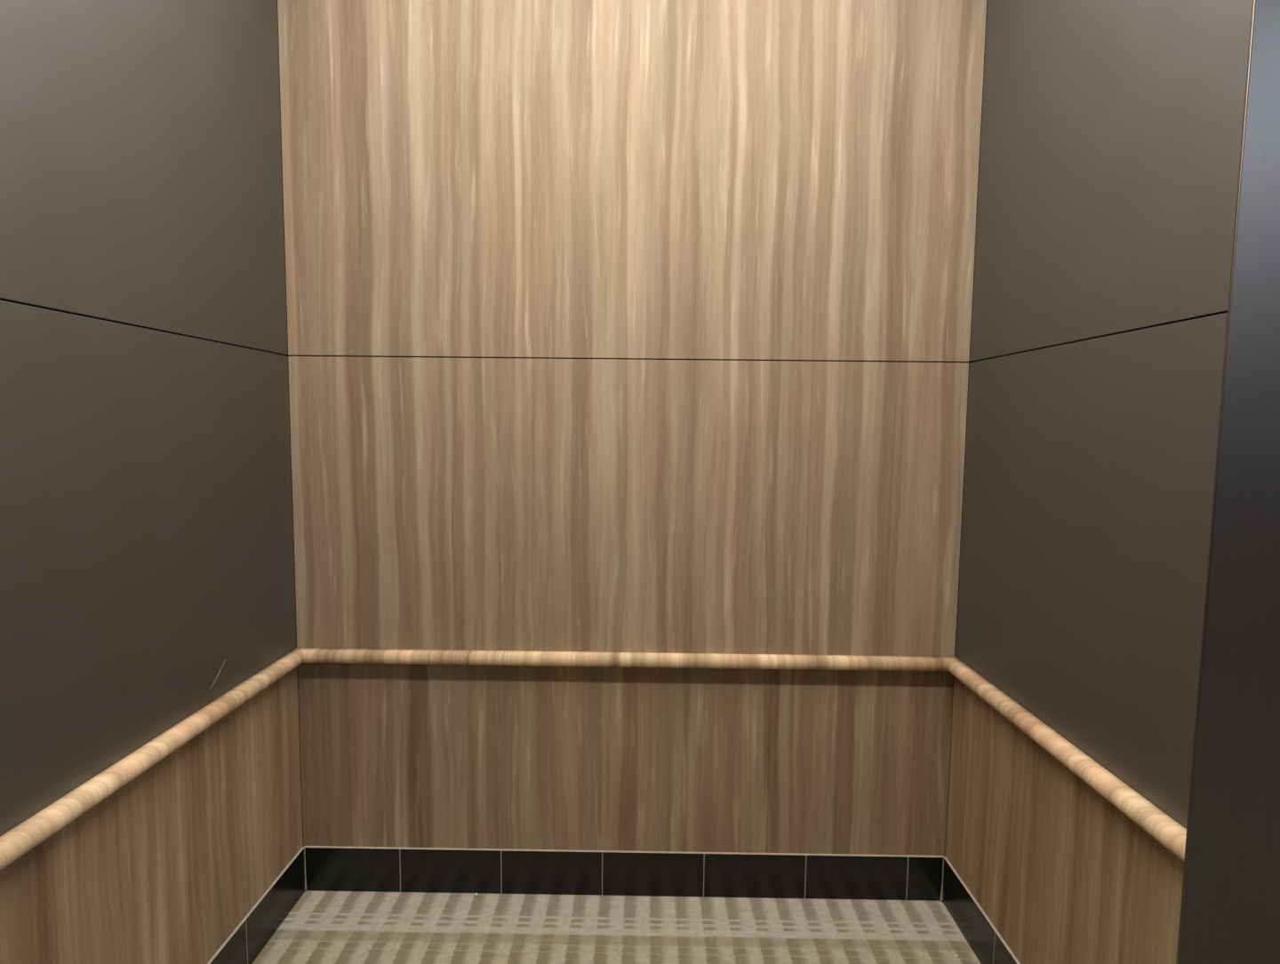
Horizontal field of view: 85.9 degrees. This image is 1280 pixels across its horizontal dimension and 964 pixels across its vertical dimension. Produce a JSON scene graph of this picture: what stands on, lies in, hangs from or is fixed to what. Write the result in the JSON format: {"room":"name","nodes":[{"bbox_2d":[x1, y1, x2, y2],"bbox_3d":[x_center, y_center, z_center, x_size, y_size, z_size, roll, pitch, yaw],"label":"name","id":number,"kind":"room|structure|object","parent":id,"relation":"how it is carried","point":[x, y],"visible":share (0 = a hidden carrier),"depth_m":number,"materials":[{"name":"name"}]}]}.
{"room":"elevator interior","nodes":[
{"label":"elevator interior","id":0,"kind":"room"},
{"bbox_2d":[2,300,284,355],"bbox_3d":[-1.059,-0.128,1.284,0.059,2.850,1.418,1,5,0],"label":"wall","id":1,"kind":"structure","parent":0,"point":[3,300],"depth_m":1.38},
{"bbox_2d":[0,0,287,354],"bbox_3d":[-1.011,-0.921,1.211,0.018,1.236,1.396,1,5,0],"label":"panel","id":2,"kind":"object","parent":1,"relation":"attached to","point":[141,178],"visible":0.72,"depth_m":1.40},
{"bbox_2d":[0,300,296,836],"bbox_3d":[-1.022,0.130,1.297,0.018,0.866,1.396,1,5,0],"label":"panel","id":3,"kind":"object","parent":1,"relation":"attached to","point":[147,553],"visible":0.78,"depth_m":1.35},
{"bbox_2d":[0,666,303,963],"bbox_3d":[-1.030,0.929,1.363,0.018,0.730,1.396,1,5,0],"label":"panel","id":4,"kind":"object","parent":1,"relation":"attached to","point":[164,869],"visible":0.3,"depth_m":1.50,"materials":[{"name":"brown wood"}]},
{"bbox_2d":[0,648,303,871],"bbox_3d":[-0.998,0.564,1.333,0.038,0.036,1.393,1,5,0],"label":"rail","id":5,"kind":"object","parent":1,"relation":"attached to","point":[16,843],"visible":1,"depth_m":1.33,"materials":[{"name":"brown wood"}]},
{"bbox_2d":[207,848,304,963],"bbox_3d":[-1.020,1.224,1.384,0.008,0.138,1.386,1,5,0],"label":"baseboard","id":6,"kind":"structure","parent":1,"relation":"attached to","point":[245,943],"depth_m":1.85,"materials":[{"name":"tile"}]},
{"bbox_2d":[252,890,980,963],"bbox_3d":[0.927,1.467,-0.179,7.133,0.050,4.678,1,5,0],"label":"floor","id":7,"kind":"structure","parent":0,"point":[322,927],"depth_m":1.93,"materials":[{"name":"carpet"}]},
{"bbox_2d":[276,0,987,856],"bbox_3d":[-0.037,-0.177,2.013,2.091,2.850,0.059,1,5,0],"label":"wall","id":8,"kind":"structure","parent":0,"point":[969,362],"depth_m":1.97,"materials":[{"name":"brown wood"}]},
{"bbox_2d":[302,846,945,902],"bbox_3d":[-0.052,1.179,2.067,1.932,0.138,0.014,1,5,0],"label":"baseboard","id":9,"kind":"structure","parent":8,"relation":"attached to","point":[327,868],"depth_m":2.07,"materials":[{"name":"tile"}]},
{"bbox_2d":[297,663,953,856],"bbox_3d":[-0.049,0.882,2.060,1.932,0.730,0.018,1,5,0],"label":"panel","id":10,"kind":"object","parent":8,"relation":"attached to","point":[397,756],"visible":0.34,"depth_m":2.05,"materials":[{"name":"brown wood"}]},
{"bbox_2d":[296,648,954,671],"bbox_3d":[-0.045,0.520,2.002,1.932,0.036,0.038,1,5,0],"label":"rail","id":11,"kind":"object","parent":8,"relation":"attached to","point":[310,655],"visible":0.91,"depth_m":1.99,"materials":[{"name":"brown wood"}]},
{"bbox_2d":[288,356,968,656],"bbox_3d":[-0.040,0.083,1.994,1.932,0.866,0.018,1,5,0],"label":"panel","id":12,"kind":"object","parent":8,"relation":"attached to","point":[791,508],"visible":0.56,"depth_m":1.98,"materials":[{"name":"brown wood"}]},
{"bbox_2d":[277,0,986,362],"bbox_3d":[-0.029,-0.968,1.909,1.932,1.236,0.018,1,5,0],"label":"panel","id":13,"kind":"object","parent":8,"relation":"attached to","point":[680,180],"visible":1,"depth_m":1.91,"materials":[{"name":"brown wood"}]},
{"bbox_3d":[0.971,-0.105,1.268,0.059,2.850,1.418,1,5,0],"label":"wall","id":14,"kind":"structure","parent":0,"visible":0},
{"bbox_2d":[942,857,1020,963],"bbox_3d":[0.904,1.246,1.369,0.008,0.138,1.386,1,5,0],"label":"baseboard","id":15,"kind":"structure","parent":14,"relation":"attached to","point":[986,942],"depth_m":1.87,"materials":[{"name":"tile"}]},
{"bbox_2d":[945,676,1183,963],"bbox_3d":[0.921,0.951,1.347,0.018,0.730,1.396,1,5,0],"label":"panel","id":16,"kind":"object","parent":14,"relation":"attached to","point":[1063,876],"visible":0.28,"depth_m":1.55,"materials":[{"name":"brown wood"}]},
{"bbox_2d":[947,656,1186,862],"bbox_3d":[0.896,0.585,1.319,0.038,0.036,1.393,1,5,0],"label":"rail","id":17,"kind":"object","parent":14,"relation":"attached to","point":[1165,830],"visible":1,"depth_m":1.38,"materials":[{"name":"brown wood"}]},
{"bbox_2d":[955,312,1227,829],"bbox_3d":[0.929,0.152,1.282,0.018,0.866,1.396,1,5,0],"label":"panel","id":18,"kind":"object","parent":14,"relation":"attached to","point":[1090,465],"visible":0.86,"depth_m":1.37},
{"bbox_2d":[969,0,1252,361],"bbox_3d":[0.940,-0.899,1.196,0.018,1.236,1.396,1,5,0],"label":"panel","id":19,"kind":"object","parent":14,"relation":"attached to","point":[1111,133],"visible":0.91,"depth_m":1.38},
{"bbox_2d":[1176,0,1279,963],"bbox_3d":[0.705,0.099,0.574,0.461,2.549,0.002,1,5,0],"label":"door frame","id":20,"kind":"structure","parent":14,"relation":"attached to","point":[1230,905],"depth_m":0.57,"materials":[{"name":"metal"}]}
]}

